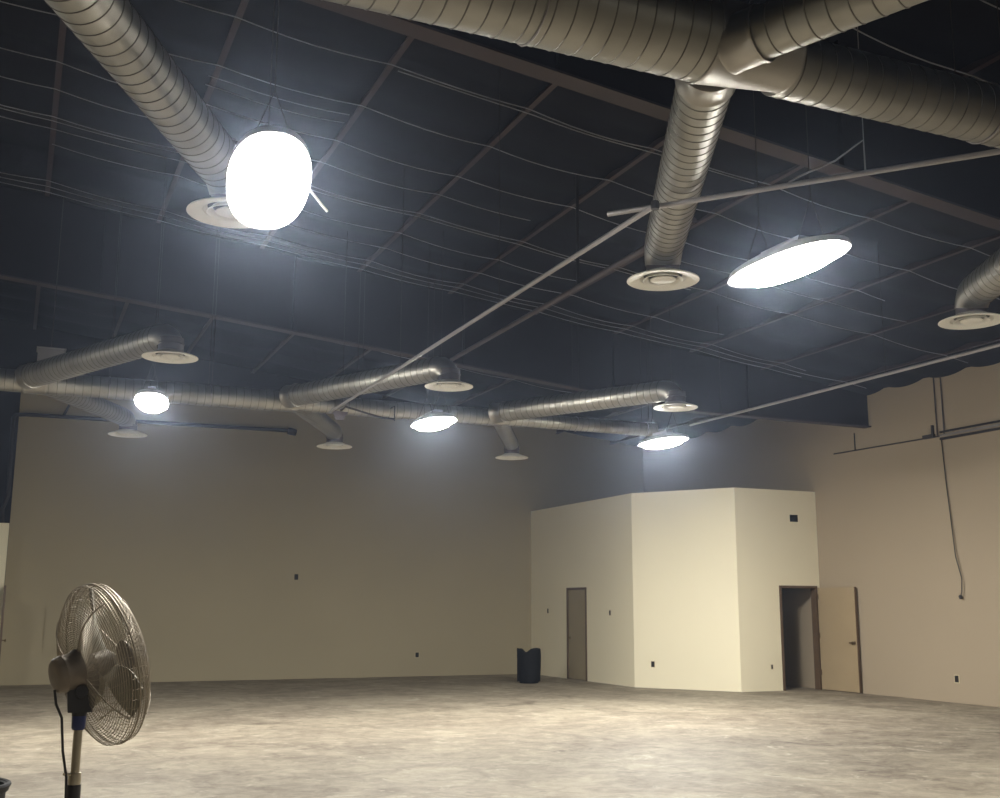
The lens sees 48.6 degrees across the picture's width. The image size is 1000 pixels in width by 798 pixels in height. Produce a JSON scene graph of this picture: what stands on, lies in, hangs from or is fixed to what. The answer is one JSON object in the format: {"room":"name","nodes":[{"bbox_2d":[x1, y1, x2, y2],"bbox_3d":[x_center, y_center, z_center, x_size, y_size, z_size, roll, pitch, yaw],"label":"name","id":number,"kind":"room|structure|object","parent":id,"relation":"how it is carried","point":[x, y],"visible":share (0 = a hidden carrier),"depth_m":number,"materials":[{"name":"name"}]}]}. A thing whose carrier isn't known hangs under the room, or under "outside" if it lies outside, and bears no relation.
{"room":"empty warehouse","nodes":[
{"label":"empty warehouse","id":0,"kind":"room"},
{"bbox_2d":[0,523,8,626],"bbox_3d":[-14.014,4.001,21.595,7.875,3.340,1.069,5,-12,-23],"label":"wall","id":1,"kind":"structure","parent":0,"point":[4,527],"depth_m":22.83,"materials":[{"name":"beige paint"}]},
{"bbox_2d":[0,585,6,656],"bbox_3d":[-9.951,4.774,22.161,0.123,2.038,0.900,5,-12,-23],"label":"door","id":2,"kind":"structure","parent":1,"relation":"in","point":[5,586],"depth_m":21.83,"materials":[{"name":"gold metal"}]},
{"bbox_2d":[0,319,643,684],"bbox_3d":[-6.972,1.841,25.814,24.160,9.202,0.230,5,-12,-23],"label":"wall","id":3,"kind":"structure","parent":0,"point":[403,541],"depth_m":26.18,"materials":[{"name":"beige paint"}]},
{"bbox_2d":[43,607,71,651],"bbox_3d":[-9.582,4.992,23.949,0.520,0.940,0.040,5,-12,-23],"label":"access panel","id":4,"kind":"object","parent":3,"relation":"attached to","point":[52,615],"visible":0.54,"depth_m":23.90,"materials":[{"name":"beige paint"}]},
{"bbox_2d":[0,405,296,522],"bbox_3d":[-7.820,1.137,25.326,6.378,3.604,0.184,5,-12,-24],"label":"drain pipe","id":5,"kind":"object","parent":3,"relation":"attached to","point":[290,431],"visible":0.88,"depth_m":24.73,"materials":[{"name":"black metal"}]},
{"bbox_2d":[0,0,999,448],"bbox_3d":[-0.275,-3.683,11.261,23.760,2.823,33.270,5,-12,-23],"label":"ceiling","id":6,"kind":"structure","parent":0,"point":[923,30],"depth_m":15.03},
{"bbox_2d":[33,286,40,329],"bbox_3d":[-8.681,-2.433,20.888,0.070,0.300,8.740,5,-12,-23],"label":"joist","id":7,"kind":"object","parent":6,"relation":"attached to","point":[38,287],"visible":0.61,"depth_m":22.90,"materials":[{"name":"metal"}]},
{"bbox_2d":[36,193,66,360],"bbox_3d":[-6.564,-1.799,16.403,0.400,2.630,0.360,5,-12,-23],"label":"junction box","id":8,"kind":"object","parent":6,"relation":"hanging from","point":[43,352],"visible":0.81,"depth_m":16.07,"materials":[{"name":"metal"}]},
{"bbox_2d":[45,19,66,196],"bbox_3d":[-4.962,-4.000,12.509,0.070,0.300,9.420,5,-12,-23],"label":"joist","id":9,"kind":"object","parent":6,"relation":"attached to","point":[62,27],"visible":0.94,"depth_m":13.54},
{"bbox_2d":[0,116,186,162],"bbox_3d":[-5.050,-3.352,14.612,4.891,0.575,0.071,5,-12,-23],"label":"strap","id":10,"kind":"object","parent":9,"relation":"hanging from","point":[0,116],"visible":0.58,"depth_m":14.49,"materials":[{"name":"metal"}]},
{"bbox_2d":[0,182,799,376],"bbox_3d":[-1.188,-1.915,18.810,15.487,1.812,0.072,5,-12,-23],"label":"strap","id":11,"kind":"object","parent":9,"relation":"hanging from","point":[0,182],"visible":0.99,"depth_m":18.37,"materials":[{"name":"metal"}]},
{"bbox_2d":[0,172,805,370],"bbox_3d":[-1.113,-2.013,18.307,15.216,1.803,0.072,5,-12,-23],"label":"strap","id":12,"kind":"object","parent":9,"relation":"hanging from","point":[0,172],"visible":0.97,"depth_m":17.93,"materials":[{"name":"metal"}]},
{"bbox_2d":[1,177,864,387],"bbox_3d":[-0.466,-1.825,18.836,16.845,1.974,0.072,5,-12,-23],"label":"strap","id":13,"kind":"object","parent":9,"relation":"hanging from","point":[1,177],"visible":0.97,"depth_m":18.32,"materials":[{"name":"metal"}]},
{"bbox_2d":[108,204,122,398],"bbox_3d":[-5.733,-1.506,16.495,0.011,3.078,0.344,5,-12,-23],"label":"hanger","id":14,"kind":"object","parent":6,"relation":"hanging from","point":[122,204],"visible":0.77,"depth_m":16.52,"materials":[{"name":"metal"}]},
{"bbox_2d":[0,368,657,435],"bbox_3d":[-5.417,-0.136,16.379,17.900,0.354,0.354,5,-12,-23],"label":"duct","id":15,"kind":"object","parent":14,"relation":"hanging from","point":[90,386],"visible":0.83,"depth_m":17.02,"materials":[{"name":"metal"}]},
{"bbox_2d":[45,394,135,426],"bbox_3d":[-6.571,0.051,17.659,0.336,0.336,3.490,-1,-11,4],"label":"duct","id":16,"kind":"object","parent":15,"relation":"attached to","point":[103,408],"visible":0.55,"depth_m":17.93,"materials":[{"name":"metal"}]},
{"bbox_2d":[108,421,146,437],"bbox_3d":[-6.457,0.507,19.215,0.656,0.240,0.656,5,-12,-23],"label":"air diffuser","id":17,"kind":"object","parent":16,"relation":"attached to","point":[129,431],"visible":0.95,"depth_m":19.14,"materials":[{"name":"white metal"}]},
{"bbox_2d":[15,324,181,388],"bbox_3d":[-5.290,-0.545,14.475,3.919,0.376,0.377,-9,-14,41],"label":"duct","id":18,"kind":"object","parent":15,"relation":"attached to","point":[129,347],"visible":0.89,"depth_m":14.26,"materials":[{"name":"metal"}]},
{"bbox_2d":[141,335,197,363],"bbox_3d":[-3.943,-0.609,13.250,0.656,0.240,0.656,5,-12,-23],"label":"air diffuser","id":19,"kind":"object","parent":18,"relation":"attached to","point":[170,350],"visible":1,"depth_m":13.16,"materials":[{"name":"white metal"}]},
{"bbox_2d":[293,411,341,438],"bbox_3d":[-3.161,0.329,19.064,0.336,0.336,3.352,0,-11,3],"label":"duct","id":20,"kind":"object","parent":15,"relation":"attached to","point":[322,422],"visible":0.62,"depth_m":19.18,"materials":[{"name":"metal"}]},
{"bbox_2d":[317,434,351,448],"bbox_3d":[-3.073,0.773,20.553,0.656,0.240,0.656,5,-12,-23],"label":"air diffuser","id":21,"kind":"object","parent":20,"relation":"attached to","point":[330,443],"visible":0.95,"depth_m":20.46,"materials":[{"name":"white metal"}]},
{"bbox_2d":[333,406,394,420],"bbox_3d":[-2.175,0.223,17.511,0.969,0.260,0.359,5,-12,-23],"label":"brace","id":22,"kind":"object","parent":15,"relation":"attached to","point":[339,415],"visible":0.98,"depth_m":17.39,"materials":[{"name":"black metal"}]},
{"bbox_2d":[279,357,456,407],"bbox_3d":[-1.929,-0.244,16.006,3.552,0.366,0.366,-9,-14,40],"label":"duct","id":23,"kind":"object","parent":15,"relation":"attached to","point":[422,371],"visible":0.92,"depth_m":15.88,"materials":[{"name":"metal"}]},
{"bbox_2d":[425,367,472,391],"bbox_3d":[-0.688,-0.279,14.929,0.656,0.240,0.656,5,-12,-23],"label":"air diffuser","id":24,"kind":"object","parent":23,"relation":"attached to","point":[449,379],"visible":1,"depth_m":14.82,"materials":[{"name":"white metal"}]},
{"bbox_2d":[493,425,517,449],"bbox_3d":[0.097,0.603,20.453,0.316,0.316,3.392,-1,-11,5],"label":"duct","id":25,"kind":"object","parent":15,"relation":"attached to","point":[506,434],"visible":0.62,"depth_m":20.42,"materials":[{"name":"metal"}]},
{"bbox_2d":[495,446,527,459],"bbox_3d":[0.233,1.052,21.968,0.656,0.240,0.656,5,-12,-23],"label":"air diffuser","id":26,"kind":"object","parent":25,"relation":"attached to","point":[508,454],"visible":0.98,"depth_m":21.87,"materials":[{"name":"white metal"}]},
{"bbox_2d":[488,380,681,423],"bbox_3d":[1.312,0.040,17.441,3.542,0.356,0.356,-8,-13,37],"label":"duct","id":27,"kind":"object","parent":15,"relation":"attached to","point":[655,391],"visible":0.99,"depth_m":17.30,"materials":[{"name":"metal"}]},
{"bbox_2d":[653,390,697,411],"bbox_3d":[2.604,0.016,16.425,0.656,0.240,0.656,5,-12,-23],"label":"air diffuser","id":28,"kind":"object","parent":27,"relation":"attached to","point":[676,401],"visible":0.99,"depth_m":16.32,"materials":[{"name":"white metal"}]},
{"bbox_2d":[112,302,128,337],"bbox_3d":[-7.187,-2.123,21.492,0.070,0.300,8.740,5,-12,-23],"label":"joist","id":29,"kind":"object","parent":6,"relation":"attached to","point":[126,304],"visible":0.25,"depth_m":23.05,"materials":[{"name":"metal"}]},
{"bbox_2d":[134,164,168,412],"bbox_3d":[-4.620,-1.547,14.999,0.430,3.404,1.478,3,-11,-15],"label":"light","id":30,"kind":"object","parent":6,"relation":"hanging from","point":[150,399],"visible":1,"depth_m":14.45,"materials":[{"name":"white metal"}]},
{"bbox_2d":[186,318,213,352],"bbox_3d":[-5.694,-1.812,22.097,0.070,0.300,8.740,5,-12,-23],"label":"joist","id":31,"kind":"object","parent":6,"relation":"attached to","point":[208,323],"visible":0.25,"depth_m":23.79,"materials":[{"name":"metal"}]},
{"bbox_2d":[156,0,248,223],"bbox_3d":[-3.468,-3.690,13.114,0.070,0.300,9.420,5,-12,-23],"label":"joist","id":32,"kind":"object","parent":6,"relation":"attached to","point":[243,4],"visible":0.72,"depth_m":12.40,"materials":[{"name":"metal"}]},
{"bbox_2d":[205,84,343,122],"bbox_3d":[-2.620,-3.457,12.958,1.632,0.203,0.026,4,-11,-21],"label":"strap","id":33,"kind":"object","parent":32,"relation":"hanging from","point":[205,84],"visible":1,"depth_m":12.93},
{"bbox_2d":[208,75,349,114],"bbox_3d":[-2.529,-3.499,12.754,1.632,0.200,0.022,4,-11,-21],"label":"strap","id":34,"kind":"object","parent":32,"relation":"hanging from","point":[208,75],"visible":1,"depth_m":12.74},
{"bbox_2d":[0,47,884,300],"bbox_3d":[-0.292,-2.829,14.473,13.586,1.615,0.072,5,-12,-23],"label":"strap","id":35,"kind":"object","parent":32,"relation":"hanging from","point":[0,47],"visible":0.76,"depth_m":14.20,"materials":[{"name":"metal"}]},
{"bbox_2d":[0,104,967,362],"bbox_3d":[0.586,-2.263,16.466,16.845,1.982,0.072,5,-12,-23],"label":"strap","id":36,"kind":"object","parent":32,"relation":"hanging from","point":[0,104],"visible":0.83,"depth_m":16.07,"materials":[{"name":"metal"}]},
{"bbox_2d":[208,237,219,406],"bbox_3d":[-4.404,-1.312,17.049,0.011,2.911,0.344,5,-12,-23],"label":"hanger","id":37,"kind":"object","parent":6,"relation":"hanging from","point":[219,237],"visible":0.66,"depth_m":17.04,"materials":[{"name":"metal"}]},
{"bbox_2d":[251,334,293,372],"bbox_3d":[-4.201,-1.502,22.702,0.070,0.300,8.740,5,-12,-23],"label":"joist","id":38,"kind":"object","parent":6,"relation":"attached to","point":[282,343],"visible":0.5,"depth_m":24.54,"materials":[{"name":"metal"}]},
{"bbox_2d":[226,0,327,229],"bbox_3d":[-1.406,-2.973,7.443,0.688,3.429,1.724,3,-11,-14],"label":"light","id":39,"kind":"object","parent":6,"relation":"hanging from","point":[269,172],"visible":1,"depth_m":6.86,"materials":[{"name":"white metal"}]},
{"bbox_2d":[260,36,413,248],"bbox_3d":[-1.975,-3.379,13.718,0.070,0.300,9.420,5,-12,-23],"label":"joist","id":40,"kind":"object","parent":6,"relation":"attached to","point":[399,52],"visible":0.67,"depth_m":12.91,"materials":[{"name":"metal"}]},
{"bbox_2d":[52,144,575,280],"bbox_3d":[-2.381,-2.651,16.254,7.880,0.946,0.072,5,-12,-23],"label":"strap","id":41,"kind":"object","parent":40,"relation":"hanging from","point":[52,144],"visible":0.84,"depth_m":16.26,"materials":[{"name":"metal"}]},
{"bbox_2d":[327,349,371,377],"bbox_3d":[-2.708,-1.191,23.307,0.070,0.300,8.740,5,-12,-23],"label":"joist","id":42,"kind":"object","parent":6,"relation":"attached to","point":[366,351],"visible":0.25,"depth_m":24.71,"materials":[{"name":"metal"}]},
{"bbox_2d":[358,257,365,416],"bbox_3d":[-2.251,-1.006,17.947,0.011,2.621,0.304,5,-12,-23],"label":"hanger","id":43,"kind":"object","parent":6,"relation":"hanging from","point":[365,257],"visible":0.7,"depth_m":18.03,"materials":[{"name":"metal"}]},
{"bbox_2d":[381,387,404,398],"bbox_3d":[-1.214,-0.880,23.911,0.070,0.300,8.740,5,-12,-23],"label":"joist","id":44,"kind":"object","parent":6,"relation":"attached to","point":[393,391],"visible":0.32,"depth_m":27.10,"materials":[{"name":"metal"}]},
{"bbox_2d":[428,275,434,409],"bbox_3d":[-1.151,-0.846,18.405,0.011,2.483,0.304,5,-12,-23],"label":"hanger","id":45,"kind":"object","parent":6,"relation":"hanging from","point":[434,275],"visible":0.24,"depth_m":18.47,"materials":[{"name":"metal"}]},
{"bbox_2d":[411,245,456,430],"bbox_3d":[-0.973,-1.014,16.518,0.524,2.947,1.231,5,-12,-23],"label":"light","id":46,"kind":"object","parent":6,"relation":"hanging from","point":[436,419],"visible":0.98,"depth_m":16.04,"materials":[{"name":"white metal"}]},
{"bbox_2d":[0,186,870,427],"bbox_3d":[-3.382,-2.045,18.195,23.740,3.481,0.200,5,-12,-23],"label":"girder","id":47,"kind":"object","parent":6,"relation":"attached to","point":[265,288],"visible":0.84,"depth_m":18.40,"materials":[{"name":"metal"}]},
{"bbox_2d":[357,83,557,271],"bbox_3d":[-0.482,-3.068,14.323,0.070,0.300,9.420,5,-12,-23],"label":"joist","id":48,"kind":"object","parent":6,"relation":"attached to","point":[532,103],"visible":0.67,"depth_m":14.15,"materials":[{"name":"metal"}]},
{"bbox_2d":[0,76,530,220],"bbox_3d":[-3.193,-3.258,14.065,7.880,0.945,0.072,5,-12,-23],"label":"strap","id":49,"kind":"object","parent":48,"relation":"hanging from","point":[0,76],"visible":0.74,"depth_m":14.48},
{"bbox_2d":[0,108,689,289],"bbox_3d":[-2.083,-2.795,15.536,11.140,1.304,0.072,5,-12,-23],"label":"strap","id":50,"kind":"object","parent":48,"relation":"hanging from","point":[0,108],"visible":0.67,"depth_m":15.60,"materials":[{"name":"metal"}]},
{"bbox_2d":[398,71,753,183],"bbox_3d":[1.006,-3.094,12.812,4.620,0.547,0.072,5,-12,-23],"label":"strap","id":51,"kind":"object","parent":48,"relation":"hanging from","point":[398,71],"visible":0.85,"depth_m":12.66,"materials":[{"name":"metal"}]},
{"bbox_2d":[451,377,514,405],"bbox_3d":[0.279,-0.570,24.516,0.070,0.300,8.740,5,-12,-23],"label":"joist","id":52,"kind":"object","parent":6,"relation":"attached to","point":[508,380],"visible":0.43,"depth_m":25.93,"materials":[{"name":"metal"}]},
{"bbox_2d":[342,344,572,392],"bbox_3d":[-3.939,-1.297,22.691,13.585,1.607,0.072,5,-12,-23],"label":"strap","id":53,"kind":"object","parent":52,"relation":"hanging from","point":[342,344],"visible":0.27,"depth_m":24.28,"materials":[{"name":"metal"}]},
{"bbox_2d":[328,105,659,413],"bbox_3d":[-0.727,-1.928,12.872,0.068,2.718,9.756,5,-12,-22],"label":"conduit pipe","id":54,"kind":"object","parent":6,"relation":"hanging from","point":[655,205],"visible":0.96,"depth_m":11.04,"materials":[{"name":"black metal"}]},
{"bbox_2d":[517,0,550,46],"bbox_3d":[0.173,-3.351,6.120,0.011,2.980,0.524,5,-12,-23],"label":"hanger","id":55,"kind":"object","parent":6,"relation":"hanging from","point":[548,4],"visible":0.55,"depth_m":5.76,"materials":[{"name":"metal"}]},
{"bbox_2d":[448,135,664,293],"bbox_3d":[1.012,-2.758,14.928,0.070,0.300,9.420,5,-12,-23],"label":"joist","id":56,"kind":"object","parent":6,"relation":"attached to","point":[659,142],"visible":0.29,"depth_m":15.10,"materials":[{"name":"metal"}]},
{"bbox_2d":[192,201,723,334],"bbox_3d":[-0.272,-2.015,17.904,9.238,1.068,0.072,5,-12,-23],"label":"strap","id":57,"kind":"object","parent":56,"relation":"hanging from","point":[192,201],"visible":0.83,"depth_m":17.96,"materials":[{"name":"metal"}]},
{"bbox_2d":[176,0,989,255],"bbox_3d":[2.186,-2.857,13.191,17.117,2.018,0.072,5,-12,-23],"label":"strap","id":58,"kind":"object","parent":56,"relation":"hanging from","point":[176,0],"visible":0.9,"depth_m":12.43,"materials":[{"name":"metal"}]},
{"bbox_2d":[449,175,696,360],"bbox_3d":[0.609,-1.948,14.842,0.070,1.503,7.200,5,-12,-22],"label":"gas pipe","id":59,"kind":"object","parent":6,"relation":"hanging from","point":[579,285],"visible":0.9,"depth_m":14.05,"materials":[{"name":"black metal"}]},
{"bbox_2d":[572,358,578,430],"bbox_3d":[1.323,-0.494,19.438,0.011,2.152,0.264,5,-12,-23],"label":"hanger","id":60,"kind":"object","parent":6,"relation":"hanging from","point":[578,358],"visible":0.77,"depth_m":19.31,"materials":[{"name":"metal"}]},
{"bbox_2d":[555,404,647,433],"bbox_3d":[3.266,0.051,25.726,0.070,0.300,8.740,5,-12,-23],"label":"joist","id":61,"kind":"object","parent":6,"relation":"attached to","point":[634,407],"visible":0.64,"depth_m":26.64,"materials":[{"name":"metal"}]},
{"bbox_2d":[640,327,648,436],"bbox_3d":[2.606,-0.306,19.972,0.011,1.991,0.264,5,-12,-23],"label":"hanger","id":62,"kind":"object","parent":6,"relation":"hanging from","point":[646,327],"visible":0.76,"depth_m":19.96,"materials":[{"name":"metal"}]},
{"bbox_2d":[300,0,999,230],"bbox_3d":[0.472,-3.507,9.479,23.740,3.811,0.200,5,-12,-23],"label":"girder","id":63,"kind":"object","parent":6,"relation":"attached to","point":[969,190],"visible":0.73,"depth_m":10.28,"materials":[{"name":"metal"}]},
{"bbox_2d":[638,301,688,448],"bbox_3d":[2.658,-0.437,18.244,0.524,2.481,1.231,5,-12,-23],"label":"light","id":64,"kind":"object","parent":6,"relation":"hanging from","point":[666,438],"visible":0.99,"depth_m":17.84,"materials":[{"name":"white metal"}]},
{"bbox_2d":[609,415,717,444],"bbox_3d":[4.759,0.362,26.330,0.070,0.300,8.740,5,-12,-23],"label":"joist","id":65,"kind":"object","parent":6,"relation":"attached to","point":[697,419],"visible":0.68,"depth_m":27.35,"materials":[{"name":"metal"}]},
{"bbox_2d":[535,165,803,314],"bbox_3d":[2.505,-2.447,15.533,0.070,0.300,9.420,5,-12,-23],"label":"joist","id":66,"kind":"object","parent":6,"relation":"attached to","point":[773,179],"visible":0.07,"depth_m":14.49,"materials":[{"name":"metal"}]},
{"bbox_2d":[613,200,910,333],"bbox_3d":[3.998,-2.137,16.137,0.070,0.300,9.420,5,-12,-23],"label":"joist","id":67,"kind":"object","parent":6,"relation":"attached to","point":[879,212],"visible":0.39,"depth_m":17.25,"materials":[{"name":"metal"}]},
{"bbox_2d":[681,261,905,321],"bbox_3d":[4.345,-1.712,17.066,4.891,0.575,0.072,5,-12,-23],"label":"strap","id":68,"kind":"object","parent":67,"relation":"hanging from","point":[681,261],"visible":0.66,"depth_m":17.31,"materials":[{"name":"metal"}]},
{"bbox_2d":[728,0,851,287],"bbox_3d":[2.262,-2.429,8.984,0.524,2.958,1.330,5,-12,-23],"label":"light","id":69,"kind":"object","parent":6,"relation":"hanging from","point":[800,255],"visible":0.99,"depth_m":8.53,"materials":[{"name":"white metal"}]},
{"bbox_2d":[607,27,999,216],"bbox_3d":[3.004,-2.852,7.689,4.837,2.567,0.041,-5,-12,26],"label":"conduit pipe","id":70,"kind":"object","parent":6,"relation":"hanging from","point":[790,184],"visible":1,"depth_m":7.80,"materials":[{"name":"metal"}]},
{"bbox_2d":[689,242,999,425],"bbox_3d":[5.194,-1.260,14.751,0.044,1.887,9.501,5,-12,-24],"label":"conduit pipe","id":71,"kind":"object","parent":6,"relation":"hanging from","point":[997,344],"visible":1,"depth_m":15.08,"materials":[{"name":"metal"}]},
{"bbox_2d":[689,233,999,351],"bbox_3d":[5.491,-1.826,16.742,0.070,0.300,9.420,5,-12,-23],"label":"joist","id":72,"kind":"object","parent":6,"relation":"attached to","point":[974,243],"visible":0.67,"depth_m":16.75,"materials":[{"name":"metal"}]},
{"bbox_2d":[761,305,954,369],"bbox_3d":[6.985,-1.516,17.347,0.070,0.300,9.420,5,-12,-23],"label":"joist","id":73,"kind":"object","parent":6,"relation":"attached to","point":[944,309],"visible":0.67,"depth_m":18.99,"materials":[{"name":"metal"}]},
{"bbox_2d":[828,337,999,385],"bbox_3d":[8.478,-1.205,17.952,0.070,0.300,9.420,5,-12,-23],"label":"joist","id":74,"kind":"object","parent":6,"relation":"attached to","point":[966,346],"visible":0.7,"depth_m":19.96,"materials":[{"name":"metal"}]},
{"bbox_2d":[949,0,999,143],"bbox_3d":[3.165,-2.924,7.457,0.011,2.540,0.404,5,-12,-23],"label":"hanger","id":75,"kind":"object","parent":6,"relation":"hanging from","point":[998,85],"visible":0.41,"depth_m":7.24,"materials":[{"name":"metal"}]},
{"bbox_2d":[956,51,999,76],"bbox_3d":[7.402,-4.511,4.501,0.070,0.300,14.630,5,-12,-23],"label":"joist","id":76,"kind":"object","parent":6,"relation":"attached to","point":[975,66],"visible":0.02,"depth_m":10.70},
{"bbox_3d":[2.922,-5.442,2.686,0.070,0.300,14.630,5,-12,-23],"label":"joist","id":77,"kind":"object","parent":6,"relation":"attached to","visible":0},
{"bbox_2d":[980,0,999,9],"bbox_3d":[6.087,-3.085,10.382,12.227,1.457,0.072,5,-12,-23],"label":"strap","id":78,"kind":"object","parent":77,"relation":"hanging from","point":[980,0],"visible":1,"depth_m":9.64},
{"bbox_2d":[0,674,999,797],"bbox_3d":[-0.303,3.644,9.878,24.160,0.200,33.670,5,-12,-23],"label":"floor","id":79,"kind":"structure","parent":0,"point":[456,736],"depth_m":13.87,"materials":[{"name":"concrete"}]},
{"bbox_2d":[0,778,11,797],"bbox_3d":[-2.905,2.411,5.863,0.528,0.714,0.528,5,-12,-23],"label":"trash can","id":80,"kind":"object","parent":79,"relation":"on","point":[5,784],"visible":1,"depth_m":5.95,"materials":[{"name":"black plastic"}]},
{"bbox_2d":[48,583,150,797],"bbox_3d":[-1.870,1.700,4.868,0.552,1.751,0.701,5,-12,-23],"label":"pedestal fan","id":81,"kind":"object","parent":79,"relation":"on","point":[82,683],"visible":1,"depth_m":4.85,"materials":[{"name":"metal"}]},
{"bbox_2d":[517,648,540,683],"bbox_3d":[0.644,5.975,24.811,0.548,0.763,0.547,5,-12,-23],"label":"trash can","id":82,"kind":"object","parent":79,"relation":"on","point":[528,663],"visible":1,"depth_m":24.60,"materials":[{"name":"black plastic"}]},
{"bbox_2d":[531,493,634,686],"bbox_3d":[1.892,4.540,26.273,0.120,4.134,5.183,5,-12,-23],"label":"wall","id":83,"kind":"structure","parent":0,"point":[588,544],"depth_m":25.72,"materials":[{"name":"beige paint"}]},
{"bbox_2d":[566,587,587,680],"bbox_3d":[1.850,5.530,26.115,0.208,2.130,1.000,5,-12,-23],"label":"door","id":84,"kind":"structure","parent":83,"relation":"in","point":[576,598],"depth_m":26.12,"materials":[{"name":"gold metal"}]},
{"bbox_2d":[631,487,740,691],"bbox_3d":[3.910,3.998,23.355,2.359,4.134,0.134,-6,-13,31],"label":"wall","id":85,"kind":"structure","parent":0,"point":[686,610],"depth_m":23.27,"materials":[{"name":"beige paint"}]},
{"bbox_2d":[734,487,820,691],"bbox_3d":[5.809,3.966,23.149,2.092,4.134,0.120,5,-12,-23],"label":"wall","id":86,"kind":"structure","parent":0,"point":[772,550],"depth_m":23.05,"materials":[{"name":"beige paint"}]},
{"bbox_2d":[790,515,797,521],"bbox_3d":[6.190,2.562,23.675,0.200,0.150,0.310,5,-12,-23],"label":"air vent","id":87,"kind":"object","parent":86,"relation":"in","point":[793,518],"visible":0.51,"depth_m":23.62,"materials":[{"name":"metal"}]},
{"bbox_2d":[779,585,861,692],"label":"door","id":88,"kind":"structure","parent":86,"relation":"in","point":[837,667],"depth_m":22.80,"materials":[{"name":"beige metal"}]},
{"bbox_2d":[643,363,999,706],"bbox_3d":[10.690,1.295,15.197,0.200,6.470,33.270,5,-12,-23],"label":"wall","id":89,"kind":"structure","parent":0,"point":[884,531],"depth_m":21.46,"materials":[{"name":"paint"}]},
{"bbox_2d":[833,425,939,454],"bbox_3d":[7.649,0.758,22.056,0.065,0.394,3.000,5,-12,-23],"label":"conduit","id":90,"kind":"object","parent":89,"relation":"attached to","point":[932,435],"visible":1,"depth_m":21.53,"materials":[{"name":"metal"}]},
{"bbox_2d":[932,377,944,435],"bbox_3d":[8.247,0.115,20.804,0.026,1.130,0.196,5,-12,-23],"label":"conduit","id":91,"kind":"object","parent":89,"relation":"attached to","point":[932,377],"visible":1,"depth_m":20.79,"materials":[{"name":"metal"}]},
{"bbox_2d":[954,675,959,682],"bbox_3d":[8.229,5.045,19.936,0.010,0.144,0.114,5,-12,-23],"label":"wall socket","id":92,"kind":"object","parent":89,"relation":"attached to","point":[956,677],"visible":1,"depth_m":19.93,"materials":[{"name":"plastic"}]},
{"bbox_2d":[939,420,999,439],"bbox_3d":[9.233,0.266,18.445,0.048,0.174,5.000,5,-12,-23],"label":"conduit","id":93,"kind":"object","parent":89,"relation":"attached to","point":[997,421],"visible":1,"depth_m":20.03,"materials":[{"name":"black metal"}]},
{"bbox_2d":[941,440,962,598],"bbox_3d":[8.269,2.162,20.276,0.074,2.970,0.290,5,-12,-23],"label":"cable","id":94,"kind":"object","parent":93,"relation":"hanging from","point":[959,596],"visible":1,"depth_m":20.28,"materials":[{"name":"metal"}]},
{"bbox_3d":[-6.455,-4.311,11.904,0.070,0.300,9.420,5,-12,-23],"label":"joist","id":95,"kind":"object","parent":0,"visible":0},
{"bbox_2d":[0,1,999,299],"bbox_3d":[1.746,-2.666,14.181,17.117,2.028,0.072,5,-12,-23],"label":"strap","id":96,"kind":"object","parent":95,"relation":"hanging from","point":[0,1],"visible":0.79,"depth_m":13.30,"materials":[{"name":"metal"}]},
{"bbox_3d":[8.895,-4.200,5.105,0.070,0.300,14.630,5,-12,-23],"label":"joist","id":97,"kind":"object","parent":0,"visible":0},
{"bbox_2d":[852,28,987,81],"bbox_3d":[6.517,-2.754,11.565,10.597,1.265,0.072,5,-12,-23],"label":"strap","id":98,"kind":"object","parent":97,"relation":"hanging from","point":[852,28],"visible":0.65,"depth_m":10.57,"materials":[{"name":"metal"}]},
{"bbox_3d":[-1.430,-3.585,5.452,0.011,3.181,0.524,5,-12,-23],"label":"hanger","id":99,"kind":"object","parent":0,"visible":0},
{"bbox_2d":[321,0,999,147],"bbox_3d":[1.747,-2.009,6.575,23.052,0.524,0.575,5,-12,-23],"label":"duct","id":100,"kind":"object","parent":99,"relation":"hanging from","point":[674,39],"visible":0.91,"depth_m":6.13,"materials":[{"name":"metal"}]},
{"bbox_2d":[44,0,235,195],"bbox_3d":[-2.156,-1.992,6.745,0.386,0.386,3.732,-1,-11,4],"label":"duct","id":101,"kind":"object","parent":100,"relation":"attached to","point":[114,32],"visible":0.93,"depth_m":6.60,"materials":[{"name":"metal"}]},
{"bbox_2d":[186,193,250,228],"bbox_3d":[-2.036,-1.517,8.398,0.656,0.240,0.656,5,-12,-23],"label":"air diffuser","id":102,"kind":"object","parent":101,"relation":"attached to","point":[215,210],"visible":0.44,"depth_m":8.38,"materials":[{"name":"white metal"}]},
{"bbox_2d":[644,80,735,265],"bbox_3d":[1.372,-1.663,8.418,0.386,0.386,3.723,0,-11,4],"label":"duct","id":103,"kind":"object","parent":100,"relation":"attached to","point":[697,114],"visible":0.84,"depth_m":7.74,"materials":[{"name":"metal"}]},
{"bbox_2d":[627,265,699,290],"bbox_3d":[1.481,-1.188,10.068,0.656,0.240,0.656,5,-12,-23],"label":"air diffuser","id":104,"kind":"object","parent":103,"relation":"attached to","point":[655,277],"visible":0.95,"depth_m":10.04,"materials":[{"name":"white metal"}]},
{"bbox_2d":[717,0,927,74],"bbox_3d":[1.779,-2.069,5.772,1.349,0.326,0.326,-10,-15,42],"label":"duct","id":105,"kind":"object","parent":100,"relation":"attached to","point":[755,35],"visible":0.96,"depth_m":5.87,"materials":[{"name":"metal"}]},
{"bbox_2d":[955,248,999,308],"bbox_3d":[4.775,-1.381,9.842,0.386,0.386,3.650,0,-11,3],"label":"duct","id":106,"kind":"object","parent":100,"relation":"attached to","point":[980,287],"visible":0.98,"depth_m":10.87,"materials":[{"name":"metal"}]},
{"bbox_2d":[938,306,999,329],"bbox_3d":[4.877,-0.913,11.456,0.656,0.240,0.656,5,-12,-23],"label":"air diffuser","id":107,"kind":"object","parent":106,"relation":"attached to","point":[965,318],"visible":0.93,"depth_m":11.42,"materials":[{"name":"white metal"}]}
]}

